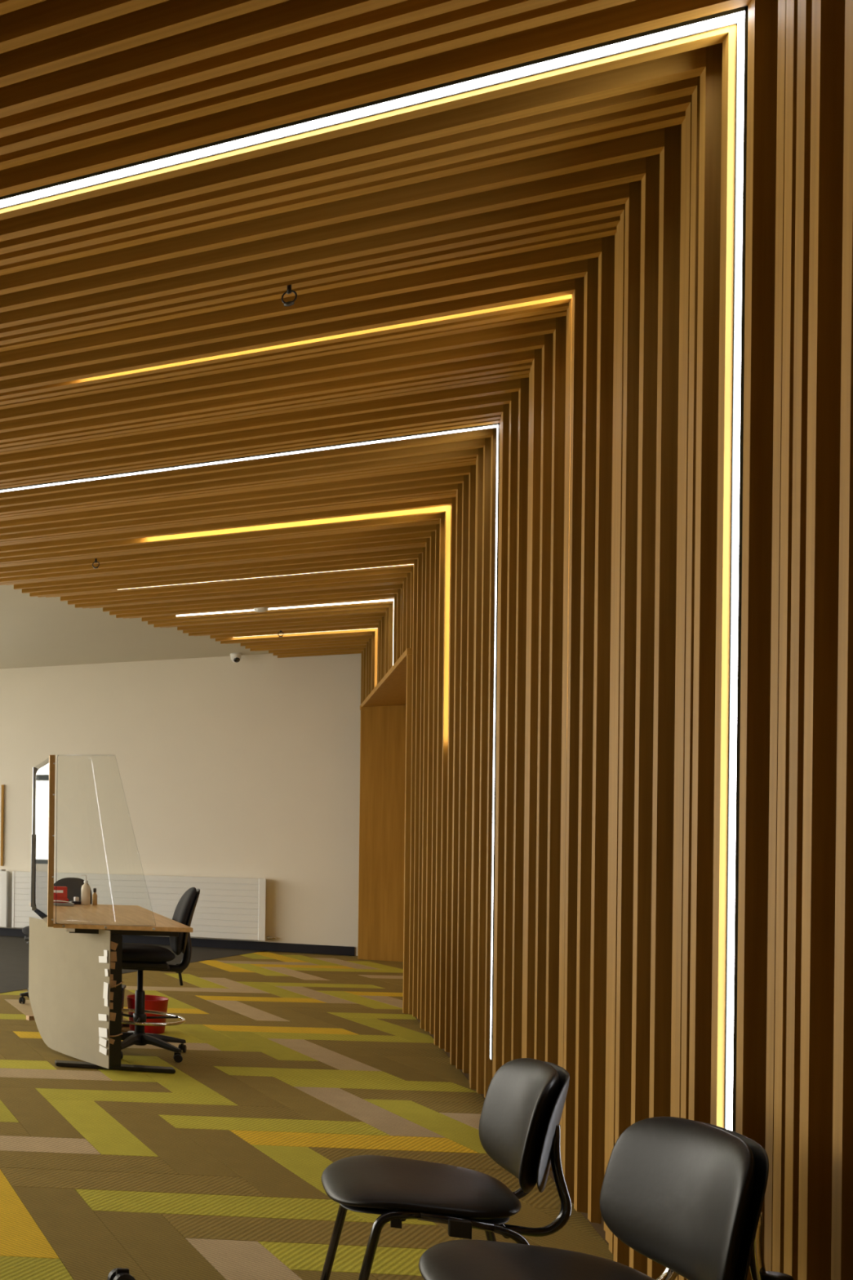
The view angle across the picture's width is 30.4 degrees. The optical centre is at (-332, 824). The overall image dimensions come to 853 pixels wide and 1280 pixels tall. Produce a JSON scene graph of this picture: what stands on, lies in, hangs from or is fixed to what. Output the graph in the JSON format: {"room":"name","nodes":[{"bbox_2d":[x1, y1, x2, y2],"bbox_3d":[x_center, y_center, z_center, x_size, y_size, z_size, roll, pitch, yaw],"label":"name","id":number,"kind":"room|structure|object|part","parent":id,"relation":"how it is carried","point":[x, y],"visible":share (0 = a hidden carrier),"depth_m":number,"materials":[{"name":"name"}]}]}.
{"room":"lobby","nodes":[
{"label":"lobby","id":0,"kind":"room"},
{"bbox_2d":[0,653,360,955],"bbox_3d":[5.039,-0.445,14.724,8.900,3.930,0.200,1,0,28],"label":"wall","id":1,"kind":"structure","parent":0,"point":[249,767],"depth_m":13.70,"materials":[{"name":"paint"}]},
{"bbox_2d":[0,784,4,866],"bbox_3d":[4.427,0.013,14.919,0.285,1.100,0.029,1,0,28],"label":"notice board","id":2,"kind":"object","parent":1,"relation":"attached to","point":[2,788],"visible":1,"depth_m":14.85,"materials":[{"name":"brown wood"}]},
{"bbox_3d":[4.429,0.013,14.924,0.225,1.060,0.019,1,0,28],"label":"panel","id":3,"kind":"part","parent":2,"relation":"part of","materials":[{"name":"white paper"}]},
{"bbox_2d":[0,869,8,927],"bbox_3d":[3.594,0.985,15.291,2.245,0.779,0.152,1,0,28],"label":"radiator","id":4,"kind":"object","parent":1,"relation":"attached to","point":[3,873],"visible":1,"depth_m":14.72,"materials":[{"name":"white metal"}]},
{"bbox_2d":[11,871,275,941],"bbox_3d":[6.008,1.024,13.991,3.099,0.755,0.151,1,0,28],"label":"radiator","id":5,"kind":"object","parent":1,"relation":"attached to","point":[226,908],"visible":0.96,"depth_m":13.63,"materials":[{"name":"white metal"}]},
{"bbox_3d":[4.646,1.008,14.699,0.030,0.755,0.105,1,0,28],"label":"plate","id":6,"kind":"part","parent":5,"relation":"part of","materials":[{"name":"white metal"}]},
{"bbox_3d":[7.228,1.037,13.308,0.075,0.755,0.105,1,0,28],"label":"plate","id":7,"kind":"part","parent":5,"relation":"part of","materials":[{"name":"white metal"}]},
{"bbox_2d":[0,928,355,955],"bbox_3d":[4.583,1.463,14.834,8.030,0.105,0.018,1,0,28],"label":"baseboard","id":8,"kind":"structure","parent":1,"relation":"attached to","point":[242,944],"depth_m":13.48,"materials":[{"name":"black"}]},
{"bbox_2d":[0,935,613,1279],"bbox_3d":[0.862,1.547,6.597,9.291,0.153,18.450,1,0,28],"label":"floor","id":9,"kind":"structure","parent":0,"point":[293,1065],"depth_m":5.34,"materials":[{"name":"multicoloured carpet"}]},
{"bbox_2d":[18,877,92,1003],"bbox_3d":[3.284,0.978,9.194,0.654,1.044,0.640,1,0,43],"label":"office chair","id":10,"kind":"object","parent":9,"relation":"on","point":[73,885],"visible":0.16,"depth_m":9.31,"materials":[{"name":"black fabric"}]},
{"bbox_3d":[3.081,1.401,9.144,0.285,0.066,0.060,1,0,-8],"label":"leg","id":11,"kind":"part","parent":10,"relation":"part of","materials":[{"name":"black plastic"}]},
{"bbox_3d":[3.237,0.900,9.145,0.480,0.096,0.460,1,0,43],"label":"seat","id":12,"kind":"part","parent":10,"relation":"part of","materials":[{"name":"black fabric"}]},
{"bbox_3d":[3.437,0.677,9.354,0.398,0.440,0.137,1,0,43],"label":"backrest","id":13,"kind":"part","parent":10,"relation":"part of","materials":[{"name":"black fabric"}]},
{"bbox_2d":[26,904,192,1073],"bbox_3d":[2.915,1.053,7.505,0.875,0.880,1.961,1,0,14],"label":"reception desk","id":14,"kind":"object","parent":9,"relation":"on","point":[75,965],"visible":0.95,"depth_m":6.84,"materials":[{"name":"brown wood"}]},
{"bbox_2d":[53,885,68,902],"bbox_3d":[2.991,0.546,8.401,0.150,0.135,0.110,1,0,14],"label":"box","id":15,"kind":"object","parent":14,"relation":"on","point":[61,891],"visible":0.43,"depth_m":8.35,"materials":[{"name":"red cardboard"}]},
{"bbox_2d":[53,897,68,902],"bbox_3d":[2.991,0.591,8.401,0.150,0.045,0.110,1,0,14],"label":"book","id":16,"kind":"object","parent":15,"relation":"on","point":[57,899],"depth_m":8.34,"materials":[{"name":"red"}]},
{"bbox_2d":[53,900,74,906],"bbox_3d":[2.946,0.594,8.250,0.228,0.033,0.163,1,0,14],"label":"paper stack","id":17,"kind":"object","parent":14,"relation":"on","point":[70,904],"visible":0.62,"depth_m":8.21,"materials":[{"name":"white paper"}]},
{"bbox_2d":[69,897,81,904],"bbox_3d":[3.139,0.588,8.419,0.080,0.055,0.050,1,0,4],"label":"phone","id":18,"kind":"object","parent":14,"relation":"on","point":[76,900],"visible":0.88,"depth_m":8.40,"materials":[{"name":"plastic"}]},
{"bbox_2d":[80,874,90,905],"bbox_3d":[3.193,0.501,8.366,0.069,0.229,0.066,1,0,28],"label":"pump bottle","id":19,"kind":"object","parent":14,"relation":"on","point":[86,890],"visible":1,"depth_m":8.34,"materials":[{"name":"beige plastic"}]},
{"bbox_2d":[30,755,155,927],"bbox_3d":[2.791,0.107,7.263,0.623,1.047,1.417,1,0,14],"label":"screen","id":20,"kind":"object","parent":14,"relation":"on","point":[42,836],"visible":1,"depth_m":7.17,"materials":[{"name":"clear glass"}]},
{"bbox_2d":[92,888,97,905],"bbox_3d":[3.257,0.552,8.349,0.036,0.128,0.036,1,0,28],"label":"bottle","id":21,"kind":"object","parent":14,"relation":"on","point":[95,895],"visible":1,"depth_m":8.34,"materials":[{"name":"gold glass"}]},
{"bbox_3d":[2.726,1.071,6.676,0.070,0.802,0.070,1,0,14],"label":"leg","id":22,"kind":"part","parent":14,"relation":"part of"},
{"bbox_2d":[107,1267,135,1279],"bbox_3d":[1.431,1.440,3.446,0.072,0.080,0.074,1,0,-2],"label":"wheel","id":23,"kind":"object","parent":9,"relation":"on","point":[117,1273],"visible":1,"depth_m":3.44,"materials":[{"name":"black plastic"}]},
{"bbox_2d":[121,984,125,1028],"bbox_3d":[3.226,1.337,7.977,0.192,0.325,0.172,1,0,28],"label":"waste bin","id":24,"kind":"object","parent":9,"relation":"on","point":[123,986],"visible":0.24,"depth_m":7.93,"materials":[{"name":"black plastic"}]},
{"bbox_2d":[126,994,168,1033],"bbox_3d":[3.484,1.381,7.952,0.284,0.244,0.284,1,0,28],"label":"waste bin","id":25,"kind":"object","parent":9,"relation":"on","point":[153,1002],"visible":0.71,"depth_m":7.84,"materials":[{"name":"red plastic"}]},
{"bbox_2d":[120,887,199,1062],"bbox_3d":[3.109,0.951,7.179,0.672,1.092,0.620,1,0,18],"label":"chair","id":26,"kind":"object","parent":9,"relation":"on","point":[140,957],"visible":0.82,"depth_m":7.04,"materials":[{"name":"black fabric"}]},
{"bbox_3d":[2.938,1.400,7.249,0.285,0.066,0.060,1,0,29],"label":"leg","id":27,"kind":"part","parent":26,"relation":"part of","materials":[{"name":"black plastic"}]},
{"bbox_3d":[2.962,1.400,7.048,0.285,0.066,0.060,1,0,-43],"label":"leg","id":28,"kind":"part","parent":26,"relation":"part of","materials":[{"name":"black plastic"}]},
{"bbox_3d":[3.066,0.848,7.174,0.460,0.096,0.480,1,0,18],"label":"seat","id":29,"kind":"part","parent":26,"relation":"part of","materials":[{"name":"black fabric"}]},
{"bbox_3d":[3.160,1.402,7.008,0.060,0.066,0.285,1,0,-25],"label":"leg","id":30,"kind":"part","parent":26,"relation":"part of","materials":[{"name":"black plastic"}]},
{"bbox_3d":[3.260,1.403,7.185,0.285,0.066,0.060,1,0,-7],"label":"leg","id":31,"kind":"part","parent":26,"relation":"part of","materials":[{"name":"black plastic"}]},
{"bbox_3d":[3.338,0.995,7.130,0.049,0.115,0.022,1,0,-33],"label":"tilt lever","id":32,"kind":"part","parent":26,"relation":"part of","materials":[{"name":"black plastic"}]},
{"bbox_3d":[3.342,0.626,7.084,0.137,0.440,0.398,1,0,18],"label":"backrest","id":33,"kind":"part","parent":26,"relation":"part of","materials":[{"name":"black fabric"}]},
{"bbox_2d":[320,1057,572,1279],"bbox_3d":[2.189,1.073,3.106,0.564,0.830,0.518,1,0,25],"label":"chair","id":34,"kind":"object","parent":9,"relation":"on","point":[519,1128],"visible":1,"depth_m":3.00,"materials":[{"name":"black leather"}]},
{"bbox_3d":[2.127,1.257,3.398,0.188,0.442,0.025,1,0,26],"label":"leg","id":35,"kind":"part","parent":34,"relation":"part of","materials":[{"name":"black metal"}]},
{"bbox_3d":[1.929,1.255,2.969,0.188,0.442,0.025,1,0,23],"label":"leg","id":36,"kind":"part","parent":34,"relation":"part of","materials":[{"name":"black metal"}]},
{"bbox_3d":[2.141,1.043,3.132,0.455,0.077,0.485,1,0,25],"label":"seat","id":37,"kind":"part","parent":34,"relation":"part of","materials":[{"name":"black leather"}]},
{"bbox_3d":[2.141,1.074,3.132,0.400,0.042,0.440,1,0,25],"label":"seat","id":38,"kind":"part","parent":34,"relation":"part of","materials":[{"name":"black leather"}]},
{"bbox_3d":[2.088,1.051,2.898,0.161,0.031,0.023,1,0,25],"label":"rail","id":39,"kind":"part","parent":34,"relation":"part of","materials":[{"name":"black metal"}]},
{"bbox_3d":[2.430,1.265,3.259,0.169,0.434,0.026,1,0,22],"label":"leg","id":40,"kind":"part","parent":34,"relation":"part of","materials":[{"name":"black metal"}]},
{"bbox_3d":[2.231,1.263,2.828,0.169,0.434,0.026,1,0,27],"label":"leg","id":41,"kind":"part","parent":34,"relation":"part of","materials":[{"name":"black metal"}]},
{"bbox_3d":[2.373,0.826,3.026,0.125,0.330,0.438,1,0,25],"label":"backrest","id":42,"kind":"part","parent":34,"relation":"part of","materials":[{"name":"black leather"}]},
{"bbox_2d":[418,1115,793,1279],"bbox_3d":[2.032,1.072,2.424,0.571,0.830,0.518,1,0,14],"label":"chair","id":43,"kind":"object","parent":9,"relation":"on","point":[686,1195],"visible":1,"depth_m":2.43,"materials":[{"name":"black leather"}]},
{"bbox_3d":[1.977,1.042,2.442,0.455,0.077,0.485,1,0,14],"label":"seat","id":44,"kind":"part","parent":43,"relation":"part of","materials":[{"name":"black leather"}]},
{"bbox_3d":[2.225,0.824,2.379,0.125,0.330,0.438,1,0,14],"label":"backrest","id":45,"kind":"part","parent":43,"relation":"part of","materials":[{"name":"black leather"}]},
{"bbox_2d":[0,0,751,668],"bbox_3d":[0.585,-2.229,6.712,9.180,0.262,18.550,1,0,28],"label":"ceiling","id":46,"kind":"structure","parent":0,"point":[428,251],"depth_m":4.22,"materials":[{"name":"wood"}]},
{"bbox_2d":[92,558,99,568],"bbox_3d":[3.373,-2.057,8.623,0.036,0.073,0.045,1,0,-25],"label":"sprinkler head","id":47,"kind":"object","parent":46,"relation":"attached to","point":[95,559],"visible":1,"depth_m":8.62},
{"bbox_2d":[230,653,241,662],"bbox_3d":[6.941,-2.031,13.370,0.124,0.116,0.140,1,0,28],"label":"security camera","id":48,"kind":"object","parent":46,"relation":"attached to","point":[235,657],"visible":1,"depth_m":13.32,"materials":[{"name":"white plastic"}]},
{"bbox_2d":[0,422,499,1059],"bbox_3d":[2.486,-0.469,6.710,4.254,3.355,0.048,1,0,28],"label":"led light line","id":49,"kind":"object","parent":46,"relation":"attached to","point":[493,425],"visible":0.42,"depth_m":5.74,"materials":[{"name":"white plastic"}]},
{"bbox_2d":[253,607,268,612],"bbox_3d":[5.612,-2.037,10.347,0.120,0.050,0.120,1,0,28],"label":"smoke detector","id":50,"kind":"object","parent":46,"relation":"attached to","point":[259,609],"visible":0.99,"depth_m":10.31,"materials":[{"name":"white plastic"}]},
{"bbox_2d":[124,564,413,589],"bbox_3d":[4.923,-1.490,9.104,2.215,1.218,0.044,1,0,28],"label":"led light line","id":51,"kind":"object","parent":46,"relation":"attached to","point":[411,564],"visible":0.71,"depth_m":9.09,"materials":[{"name":"white plastic"}]},
{"bbox_2d":[176,599,393,665],"bbox_3d":[5.871,-1.769,10.447,1.853,0.667,0.044,1,0,28],"label":"led light line","id":52,"kind":"object","parent":46,"relation":"attached to","point":[387,600],"visible":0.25,"depth_m":10.37,"materials":[{"name":"white plastic"}]},
{"bbox_2d":[281,284,297,306],"bbox_3d":[2.426,-2.068,4.271,0.036,0.073,0.045,1,0,-25],"label":"sprinkler head","id":53,"kind":"object","parent":46,"relation":"attached to","point":[289,291],"visible":1,"depth_m":4.27},
{"bbox_3d":[2.426,-2.089,4.271,0.016,0.030,0.015,1,0,28],"label":"stem","id":54,"kind":"part","parent":53,"relation":"part of","materials":[{"name":"black metal"}]},
{"bbox_2d":[0,5,748,1131],"bbox_3d":[0.344,-0.502,4.157,5.611,3.340,0.053,1,0,28],"label":"led light line","id":55,"kind":"object","parent":46,"relation":"attached to","point":[739,16],"visible":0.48,"depth_m":2.87,"materials":[{"name":"white plastic"}]},
{"bbox_2d":[357,0,852,1279],"bbox_3d":[4.130,-0.349,4.678,0.752,3.718,18.350,1,0,28],"label":"wall","id":56,"kind":"structure","parent":0,"point":[615,473],"depth_m":3.38,"materials":[{"name":"brown wood"}]},
{"bbox_3d":[8.278,0.104,12.431,0.712,2.905,0.040,1,0,28],"label":"panel","id":57,"kind":"part","parent":56,"relation":"part of","materials":[{"name":"brown wood"}]},
{"bbox_3d":[7.380,-1.384,10.717,0.696,0.050,4.625,1,0,28],"label":"soffit panel","id":58,"kind":"part","parent":56,"relation":"part of","materials":[{"name":"brown wood"}]},
{"bbox_3d":[6.279,0.082,8.700,0.694,2.905,0.045,1,0,28],"label":"jamb panel","id":59,"kind":"part","parent":56,"relation":"part of","materials":[{"name":"brown wood"}]}
]}

